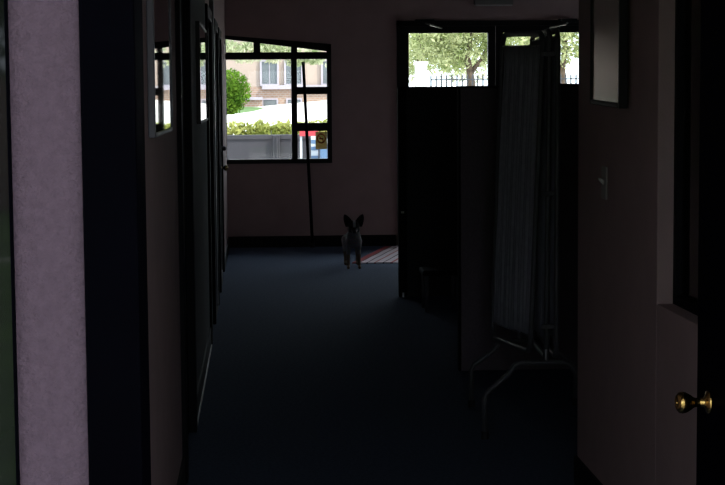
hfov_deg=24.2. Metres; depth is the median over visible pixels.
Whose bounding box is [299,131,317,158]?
notice board
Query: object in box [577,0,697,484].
wall
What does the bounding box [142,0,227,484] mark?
wall
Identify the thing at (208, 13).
door
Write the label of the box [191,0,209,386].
door
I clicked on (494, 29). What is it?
door
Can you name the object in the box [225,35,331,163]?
window
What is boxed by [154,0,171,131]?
print
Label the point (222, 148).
door
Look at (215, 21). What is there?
door
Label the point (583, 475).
baseboard
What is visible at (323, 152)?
bin
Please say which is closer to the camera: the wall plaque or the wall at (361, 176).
the wall plaque
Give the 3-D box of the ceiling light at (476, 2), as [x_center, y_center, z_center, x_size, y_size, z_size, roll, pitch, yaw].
[1.346,-2.530,17.369,0.398,0.195,0.090,-1,5,-4]
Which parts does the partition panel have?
post, rail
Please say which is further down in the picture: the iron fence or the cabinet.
the cabinet
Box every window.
[0,0,19,484]
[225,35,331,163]
[673,0,700,315]
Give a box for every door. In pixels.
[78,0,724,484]
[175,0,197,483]
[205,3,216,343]
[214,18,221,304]
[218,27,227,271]
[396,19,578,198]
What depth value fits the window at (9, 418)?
2.25 m
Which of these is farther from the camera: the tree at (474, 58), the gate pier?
the tree at (474, 58)
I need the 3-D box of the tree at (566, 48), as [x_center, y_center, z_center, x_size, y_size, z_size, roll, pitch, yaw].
[4.715,-4.965,46.112,3.414,3.329,2.062,-1,5,-4]
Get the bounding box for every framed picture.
[146,0,172,137]
[195,21,207,123]
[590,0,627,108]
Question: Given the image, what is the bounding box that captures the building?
[226,40,326,106]
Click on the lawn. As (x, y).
(246, 109)
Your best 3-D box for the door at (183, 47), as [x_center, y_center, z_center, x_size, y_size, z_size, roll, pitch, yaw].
[-0.787,-0.137,7.280,0.080,2.130,1.140,-1,5,-4]
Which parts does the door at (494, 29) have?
closer arm, closer arm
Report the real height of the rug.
0.010 m
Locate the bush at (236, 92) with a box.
[226,68,251,114]
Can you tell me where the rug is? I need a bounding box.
[352,246,397,263]
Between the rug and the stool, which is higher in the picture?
the rug
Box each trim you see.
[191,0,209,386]
[198,345,211,421]
[209,0,217,305]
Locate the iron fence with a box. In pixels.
[430,73,578,85]
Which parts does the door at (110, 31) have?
frame, knob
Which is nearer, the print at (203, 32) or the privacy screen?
the privacy screen
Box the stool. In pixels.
[419,266,457,311]
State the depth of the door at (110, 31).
2.25 m
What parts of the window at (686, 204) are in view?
pane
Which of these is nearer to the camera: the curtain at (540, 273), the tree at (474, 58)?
the curtain at (540, 273)
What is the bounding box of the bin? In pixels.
[319,149,326,157]
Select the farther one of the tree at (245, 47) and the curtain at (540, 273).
the tree at (245, 47)
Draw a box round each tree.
[226,39,325,66]
[409,33,482,74]
[409,33,527,85]
[409,36,486,83]
[480,32,578,83]
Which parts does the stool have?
leg, leg, seat, leg, leg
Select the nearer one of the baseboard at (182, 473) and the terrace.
the baseboard at (182, 473)
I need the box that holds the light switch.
[598,166,607,199]
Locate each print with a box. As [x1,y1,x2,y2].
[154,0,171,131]
[200,26,206,119]
[592,0,618,102]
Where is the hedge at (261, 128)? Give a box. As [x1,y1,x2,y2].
[227,118,326,134]
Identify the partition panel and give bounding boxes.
[457,85,578,370]
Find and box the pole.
[301,62,314,247]
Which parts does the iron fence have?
rail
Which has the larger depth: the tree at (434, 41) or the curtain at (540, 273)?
the tree at (434, 41)
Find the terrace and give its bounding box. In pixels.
[227,100,326,131]
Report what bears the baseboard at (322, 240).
attached to the wall at (361, 176)
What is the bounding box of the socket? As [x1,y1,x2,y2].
[544,349,547,360]
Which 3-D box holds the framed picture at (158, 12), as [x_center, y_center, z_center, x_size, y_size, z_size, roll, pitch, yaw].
[-0.647,-0.616,5.412,0.022,0.537,1.010,-1,5,-4]
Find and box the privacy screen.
[468,28,577,439]
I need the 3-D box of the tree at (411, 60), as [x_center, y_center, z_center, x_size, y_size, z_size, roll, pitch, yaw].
[2.056,-6.100,51.915,4.081,4.612,3.287,-1,5,-4]
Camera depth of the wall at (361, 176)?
17.43 m
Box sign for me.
[315,132,326,148]
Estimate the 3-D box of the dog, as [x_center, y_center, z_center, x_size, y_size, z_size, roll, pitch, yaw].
[-0.091,-0.026,15.406,0.185,0.496,0.756,-1,5,-4]
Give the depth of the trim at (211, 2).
11.59 m
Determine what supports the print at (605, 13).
attached to the picture frame at (608, 18)
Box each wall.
[8,0,88,484]
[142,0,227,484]
[225,0,578,245]
[227,134,319,158]
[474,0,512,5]
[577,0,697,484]
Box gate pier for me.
[413,62,427,86]
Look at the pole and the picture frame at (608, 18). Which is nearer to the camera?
the picture frame at (608, 18)
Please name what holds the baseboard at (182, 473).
attached to the wall at (161, 169)
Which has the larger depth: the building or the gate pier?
the building
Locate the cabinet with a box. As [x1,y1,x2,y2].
[397,86,457,296]
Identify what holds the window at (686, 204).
in the wall at (637, 348)
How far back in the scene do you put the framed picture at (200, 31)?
9.11 m
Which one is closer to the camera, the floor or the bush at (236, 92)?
the floor
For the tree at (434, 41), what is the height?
3.244 m
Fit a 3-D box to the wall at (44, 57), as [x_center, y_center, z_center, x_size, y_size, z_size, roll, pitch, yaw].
[0.266,-0.153,2.326,9.820,3.000,0.120,-1,5,-4]
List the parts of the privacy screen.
curtain rod, panel frame, curtain rod, panel frame, panel frame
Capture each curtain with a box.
[494,46,539,334]
[532,37,546,339]
[549,36,554,338]
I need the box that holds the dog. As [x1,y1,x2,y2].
[341,214,363,268]
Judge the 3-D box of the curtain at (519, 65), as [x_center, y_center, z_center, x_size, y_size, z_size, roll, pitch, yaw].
[0.725,-0.249,7.968,0.066,1.366,0.769,-1,5,-8]
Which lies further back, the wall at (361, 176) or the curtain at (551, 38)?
the wall at (361, 176)
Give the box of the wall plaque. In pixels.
[219,62,222,95]
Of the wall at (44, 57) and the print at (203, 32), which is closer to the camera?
the wall at (44, 57)
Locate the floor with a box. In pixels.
[186,246,576,484]
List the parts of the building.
pane, pane, pane, pane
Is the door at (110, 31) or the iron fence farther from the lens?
the iron fence
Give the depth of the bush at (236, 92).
59.31 m
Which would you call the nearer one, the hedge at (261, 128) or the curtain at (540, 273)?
the curtain at (540, 273)
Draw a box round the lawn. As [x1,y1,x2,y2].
[234,107,263,113]
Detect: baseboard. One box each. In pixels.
[177,237,228,484]
[229,235,395,247]
[574,456,602,484]
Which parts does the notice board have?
post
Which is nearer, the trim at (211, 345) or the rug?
the trim at (211, 345)
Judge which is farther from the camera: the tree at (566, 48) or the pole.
the tree at (566, 48)
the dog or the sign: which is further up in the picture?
the sign
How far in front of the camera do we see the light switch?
6.12 m
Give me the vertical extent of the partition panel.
1.603 m
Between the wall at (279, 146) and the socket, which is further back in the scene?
the wall at (279, 146)

